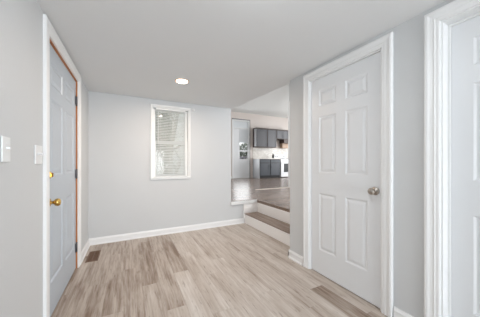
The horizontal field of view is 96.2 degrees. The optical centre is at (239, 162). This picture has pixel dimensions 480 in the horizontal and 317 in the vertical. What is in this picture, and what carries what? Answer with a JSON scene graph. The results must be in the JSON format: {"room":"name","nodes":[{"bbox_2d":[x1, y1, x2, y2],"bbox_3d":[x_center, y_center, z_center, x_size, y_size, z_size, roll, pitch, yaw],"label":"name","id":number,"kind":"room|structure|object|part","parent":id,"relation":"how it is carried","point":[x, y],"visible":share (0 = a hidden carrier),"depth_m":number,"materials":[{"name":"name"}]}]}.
{"room":"entryway","nodes":[
{"label":"entryway","id":0,"kind":"room"},
{"bbox_2d":[0,0,88,316],"bbox_3d":[-0.397,-0.024,-0.461,0.115,2.450,7.942,0,0,-27],"label":"wall","id":1,"kind":"structure","parent":0,"point":[21,21],"depth_m":1.17,"materials":[{"name":"grey paint"}]},
{"bbox_2d":[1,136,10,161],"bbox_3d":[-1.065,-0.061,0.987,0.020,0.116,0.072,0,0,-27],"label":"light switch","id":2,"kind":"object","parent":1,"relation":"attached to","point":[5,141],"visible":1,"depth_m":0.97,"materials":[{"name":"white plastic"}]},
{"bbox_2d":[34,145,42,163],"bbox_3d":[-1.248,-0.049,1.342,0.020,0.116,0.116,0,0,-27],"label":"light switch","id":3,"kind":"object","parent":1,"relation":"attached to","point":[38,153],"visible":1,"depth_m":1.32,"materials":[{"name":"white plastic"}]},
{"bbox_2d":[43,14,80,316],"bbox_3d":[-1.583,0.086,1.913,0.174,2.130,1.150,0,0,-27],"label":"door","id":4,"kind":"structure","parent":1,"relation":"in","point":[61,78],"depth_m":1.79,"materials":[{"name":"white wood"}]},
{"bbox_3d":[-1.348,0.289,1.566,0.071,0.067,0.067,0,0,-27],"label":"knob","id":5,"kind":"part","parent":4,"relation":"part of","materials":[{"name":"gold metal"}]},
{"bbox_2d":[81,239,89,262],"bbox_3d":[-0.310,1.103,-0.481,0.022,0.095,7.827,0,0,-27],"label":"baseboard","id":6,"kind":"structure","parent":1,"relation":"attached to","point":[87,245],"depth_m":2.70,"materials":[{"name":"white wood"}]},
{"bbox_2d":[89,91,243,237],"bbox_3d":[-0.915,-0.629,3.672,2.742,3.660,0.115,0,0,-27],"label":"wall","id":7,"kind":"structure","parent":0,"point":[123,198],"depth_m":3.31,"materials":[{"name":"grey paint"}]},
{"bbox_2d":[89,218,243,245],"bbox_3d":[-1.013,1.103,3.545,2.452,0.095,0.022,0,0,-27],"label":"baseboard","id":8,"kind":"structure","parent":7,"relation":"attached to","point":[136,235],"depth_m":3.42,"materials":[{"name":"white wood"}]},
{"bbox_2d":[150,104,190,179],"bbox_3d":[-1.138,-0.325,3.541,0.631,1.184,0.136,0,0,-27],"label":"window","id":9,"kind":"structure","parent":7,"relation":"in","point":[153,107],"depth_m":3.50,"materials":[{"name":"plastic"}]},
{"bbox_3d":[-1.145,-0.057,3.555,0.545,0.576,0.028,0,0,-27],"label":"sash","id":10,"kind":"part","parent":9,"relation":"part of","materials":[{"name":"glass"}]},
{"bbox_3d":[-1.159,-0.589,3.582,0.545,0.568,0.028,0,0,-27],"label":"sash","id":11,"kind":"part","parent":9,"relation":"part of","materials":[{"name":"glass"}]},
{"bbox_2d":[156,108,184,176],"bbox_3d":[-1.127,-0.321,3.519,0.465,1.104,0.036,0,0,-27],"label":"window blind","id":12,"kind":"object","parent":9,"relation":"attached to","point":[167,174],"visible":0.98,"depth_m":3.51,"materials":[{"name":"plastic"}]},
{"bbox_3d":[-1.129,-0.860,3.523,0.465,0.026,0.028,0,0,-27],"label":"head rail","id":13,"kind":"part","parent":12,"relation":"part of","materials":[{"name":"plastic"}]},
{"bbox_3d":[-1.124,0.241,3.514,0.627,0.016,0.076,0,0,-27],"label":"sill","id":14,"kind":"part","parent":9,"relation":"part of","materials":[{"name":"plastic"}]},
{"bbox_2d":[173,114,184,171],"bbox_3d":[-1.472,-0.454,6.406,0.115,3.810,5.258,0,0,-27],"label":"wall","id":15,"kind":"structure","parent":0,"point":[175,114],"depth_m":7.39,"materials":[{"name":"white"}]},
{"bbox_2d":[51,223,387,316],"bbox_3d":[0.724,1.176,0.050,2.587,0.050,7.827,0,0,-27],"label":"floor","id":16,"kind":"structure","parent":0,"point":[237,270],"depth_m":2.05,"materials":[{"name":"beige wood"}]},
{"bbox_2d":[85,250,100,262],"bbox_3d":[-1.802,1.148,2.650,0.124,0.006,0.330,0,0,-27],"label":"floor vent","id":17,"kind":"object","parent":16,"relation":"in","point":[93,255],"visible":1,"depth_m":2.63,"materials":[{"name":"brown metal"}]},
{"bbox_2d":[231,199,289,245],"bbox_3d":[0.441,0.935,3.438,0.584,0.431,1.581,0,0,-27],"label":"stairs","id":18,"kind":"structure","parent":16,"relation":"on","point":[275,228],"depth_m":3.62,"materials":[{"name":"white paint"}]},
{"bbox_2d":[172,112,287,177],"bbox_3d":[0.558,-0.454,10.469,7.440,3.810,0.115,0,0,-27],"label":"wall","id":19,"kind":"structure","parent":0,"point":[260,121],"depth_m":10.53,"materials":[{"name":"paint"}]},
{"bbox_2d":[232,118,249,178],"bbox_3d":[0.040,-0.662,10.172,0.957,2.785,0.120,0,0,-27],"label":"door","id":20,"kind":"structure","parent":19,"relation":"in","point":[240,167],"depth_m":10.12,"materials":[{"name":"white wood"}]},
{"bbox_3d":[0.027,-1.797,10.180,0.790,0.305,0.006,0,0,-27],"label":"transom pane","id":21,"kind":"part","parent":20,"relation":"part of","materials":[{"name":"white glass"}]},
{"bbox_3d":[0.172,0.281,10.214,0.340,0.660,0.005,0,0,-27],"label":"panel moulding","id":22,"kind":"part","parent":20,"relation":"part of","materials":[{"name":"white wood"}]},
{"bbox_2d":[240,130,247,142],"bbox_3d":[0.177,-1.254,10.205,0.430,0.610,0.018,0,0,-27],"label":"roller shade","id":23,"kind":"object","parent":19,"relation":"attached to","point":[243,133],"visible":1,"depth_m":10.21,"materials":[{"name":"white fabric"}]},
{"bbox_2d":[253,127,267,147],"bbox_3d":[0.980,-1.202,10.405,0.636,0.915,0.376,0,0,-27],"label":"upper cabinet","id":24,"kind":"object","parent":19,"relation":"attached to","point":[259,134],"visible":1,"depth_m":10.27,"materials":[{"name":"wood"}]},
{"bbox_3d":[0.722,-1.194,10.224,0.012,0.840,0.191,0,0,-27],"label":"panel","id":25,"kind":"part","parent":24,"relation":"part of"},
{"bbox_3d":[1.053,-1.184,10.277,0.577,0.812,0.020,0,0,-27],"label":"door","id":26,"kind":"part","parent":24,"relation":"part of","materials":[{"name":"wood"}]},
{"bbox_2d":[253,147,287,158],"bbox_3d":[1.904,-0.479,11.088,2.880,0.521,0.014,0,0,-27],"label":"backsplash","id":27,"kind":"structure","parent":19,"relation":"attached to","point":[257,152],"depth_m":10.81,"materials":[{"name":"tile"}]},
{"bbox_2d":[266,128,276,147],"bbox_3d":[1.505,-1.202,10.675,0.537,0.915,0.376,0,0,-27],"label":"upper cabinet","id":28,"kind":"object","parent":19,"relation":"attached to","point":[271,133],"visible":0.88,"depth_m":10.53,"materials":[{"name":"wood"}]},
{"bbox_3d":[1.573,-1.184,10.543,0.490,0.812,0.020,0,0,-27],"label":"door","id":29,"kind":"part","parent":28,"relation":"part of","materials":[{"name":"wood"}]},
{"bbox_2d":[276,129,287,139],"bbox_3d":[2.099,-1.422,10.980,0.792,0.475,0.376,0,0,-27],"label":"upper cabinet","id":30,"kind":"object","parent":19,"relation":"attached to","point":[280,134],"visible":0.77,"depth_m":10.82,"materials":[{"name":"wood"}]},
{"bbox_3d":[1.999,-1.404,10.762,0.368,0.372,0.020,0,0,-27],"label":"door","id":31,"kind":"part","parent":30,"relation":"part of","materials":[{"name":"wood"}]},
{"bbox_3d":[2.334,-1.404,10.934,0.368,0.372,0.020,0,0,-27],"label":"door","id":32,"kind":"part","parent":30,"relation":"part of","materials":[{"name":"wood"}]},
{"bbox_2d":[279,139,287,147],"bbox_3d":[2.309,-0.966,11.088,0.400,0.433,0.375,0,0,-27],"label":"range hood","id":33,"kind":"object","parent":19,"relation":"attached to","point":[283,143],"visible":0.8,"depth_m":11.02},
{"bbox_3d":[2.278,-0.869,11.148,0.360,0.240,0.210,0,0,-27],"label":"panel","id":34,"kind":"part","parent":33,"relation":"part of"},
{"bbox_2d":[37,0,446,108],"bbox_3d":[0.704,-1.067,0.040,2.302,0.140,7.827,0,0,-27],"label":"ceiling","id":35,"kind":"structure","parent":0,"point":[231,54],"depth_m":1.74,"materials":[{"name":"paint"}]},
{"bbox_2d":[175,78,188,83],"bbox_3d":[-0.708,-0.991,2.627,0.166,0.012,0.166,0,0,-27],"label":"recessed light","id":36,"kind":"object","parent":35,"relation":"in","point":[179,80],"visible":1,"depth_m":2.61,"materials":[{"name":"white plastic"}]},
{"bbox_2d":[231,84,288,117],"bbox_3d":[2.167,-2.409,7.333,7.445,0.100,7.165,0,0,-27],"label":"ceiling","id":37,"kind":"structure","parent":0,"point":[274,103],"depth_m":8.88,"materials":[{"name":"white paint"}]},
{"bbox_2d":[231,177,289,211],"bbox_3d":[2.134,0.756,7.313,7.120,0.050,6.940,0,0,-27],"label":"floor","id":38,"kind":"structure","parent":0,"point":[246,187],"depth_m":5.46,"materials":[{"name":"brown wood"}]},
{"bbox_2d":[231,199,256,204],"bbox_3d":[0.080,0.754,4.112,0.566,0.058,0.048,0,0,-27],"label":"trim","id":39,"kind":"structure","parent":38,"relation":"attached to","point":[245,201],"depth_m":4.08,"materials":[{"name":"white wood"}]},
{"bbox_2d":[253,159,269,178],"bbox_3d":[1.036,0.278,10.282,0.599,0.904,0.644,0,0,-27],"label":"base cabinet","id":40,"kind":"object","parent":38,"relation":"on","point":[261,167],"visible":0.99,"depth_m":10.05,"materials":[{"name":"grey wood"}]},
{"bbox_3d":[0.764,0.278,10.170,0.012,0.904,0.594,0,0,-27],"label":"panel","id":41,"kind":"part","parent":40,"relation":"part of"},
{"bbox_3d":[1.171,-0.082,10.033,0.540,0.147,0.020,0,0,-27],"label":"drawer","id":42,"kind":"part","parent":40,"relation":"part of","materials":[{"name":"grey wood"}]},
{"bbox_3d":[1.171,0.308,10.033,0.540,0.567,0.020,0,0,-27],"label":"door","id":43,"kind":"part","parent":40,"relation":"part of","materials":[{"name":"grey wood"}]},
{"bbox_2d":[270,159,279,177],"bbox_3d":[1.566,0.278,10.554,0.589,0.904,0.644,0,0,-27],"label":"base cabinet","id":44,"kind":"object","parent":38,"relation":"on","point":[274,163],"visible":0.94,"depth_m":10.29,"materials":[{"name":"grey wood"}]},
{"bbox_3d":[1.695,-0.082,10.303,0.542,0.147,0.020,0,0,-27],"label":"drawer","id":45,"kind":"part","parent":44,"relation":"part of","materials":[{"name":"grey wood"}]},
{"bbox_3d":[1.695,0.308,10.303,0.542,0.567,0.020,0,0,-27],"label":"door","id":46,"kind":"part","parent":44,"relation":"part of","materials":[{"name":"grey wood"}]},
{"bbox_2d":[274,154,287,177],"bbox_3d":[2.206,0.150,10.861,0.762,1.159,0.655,0,0,-27],"label":"range","id":47,"kind":"object","parent":38,"relation":"on","point":[283,161],"visible":0.63,"depth_m":10.57,"materials":[{"name":"white metal"}]},
{"bbox_3d":[2.324,0.221,10.631,0.744,0.580,0.029,0,0,-27],"label":"oven door","id":48,"kind":"part","parent":47,"relation":"part of","materials":[{"name":"white metal"}]},
{"bbox_2d":[290,0,454,316],"bbox_3d":[2.086,-0.629,-0.137,0.115,3.660,6.250,0,0,-27],"label":"wall","id":49,"kind":"structure","parent":0,"point":[408,37],"depth_m":1.53,"materials":[{"name":"grey paint"}]},
{"bbox_2d":[303,32,392,316],"bbox_3d":[0.950,0.093,2.010,0.174,2.115,0.913,0,0,-27],"label":"door","id":50,"kind":"structure","parent":49,"relation":"in","point":[348,100],"depth_m":1.91,"materials":[{"name":"white wood"}]},
{"bbox_3d":[1.049,0.226,1.704,0.071,0.067,0.067,0,0,-27],"label":"knob","id":51,"kind":"part","parent":50,"relation":"part of","materials":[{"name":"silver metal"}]},
{"bbox_2d":[288,249,413,316],"bbox_3d":[2.071,1.103,-0.133,0.137,0.095,6.272,0,0,-27],"label":"baseboard","id":52,"kind":"structure","parent":49,"relation":"attached to","point":[297,258],"depth_m":2.41,"materials":[{"name":"white wood"}]},
{"bbox_2d":[424,0,479,316],"bbox_3d":[1.476,0.093,1.028,0.136,2.115,0.930,0,0,-27],"label":"door","id":53,"kind":"structure","parent":49,"relation":"in","point":[451,31],"depth_m":1.34,"materials":[{"name":"white wood"}]},
{"label":"outside","id":54,"kind":"structure","parent":0,"visible":0},
{"bbox_3d":[-14.650,1.576,28.521,60.000,0.050,55.873,0,0,-27],"label":"ground","id":55,"kind":"structure","parent":54,"visible":0},
{"bbox_2d":[156,111,171,173],"bbox_3d":[-4.773,-1.538,12.703,4.177,6.222,4.127,0,0,-27],"label":"shrub","id":56,"kind":"object","parent":55,"relation":"on","point":[157,111],"visible":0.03,"depth_m":11.68,"materials":[{"name":"green plant"}]},
{"bbox_2d":[156,112,182,173],"bbox_3d":[-2.206,-2.057,6.964,4.193,7.296,3.930,0,0,39],"label":"bare tree","id":57,"kind":"object","parent":55,"relation":"on","point":[167,112],"visible":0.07,"depth_m":6.88,"materials":[{"name":"grey plant"}]},
{"bbox_2d":[240,143,246,158],"bbox_3d":[0.472,0.097,14.178,2.326,3.014,2.318,0,0,-27],"label":"shrub","id":58,"kind":"object","parent":55,"relation":"on","point":[244,145],"visible":0.06,"depth_m":13.86,"materials":[{"name":"green plant"}]},
{"bbox_3d":[3.613,-0.814,7.432,4.780,3.090,0.120,0,0,-27],"label":"wall partition","id":59,"kind":"structure","parent":0,"visible":0},
{"bbox_2d":[288,101,289,186],"bbox_3d":[1.539,-0.539,6.366,0.165,2.540,0.150,0,0,-27],"label":"wall","id":60,"kind":"structure","parent":59,"relation":"attached to","point":[289,101],"depth_m":6.34,"materials":[{"name":"white paint"}]}
]}

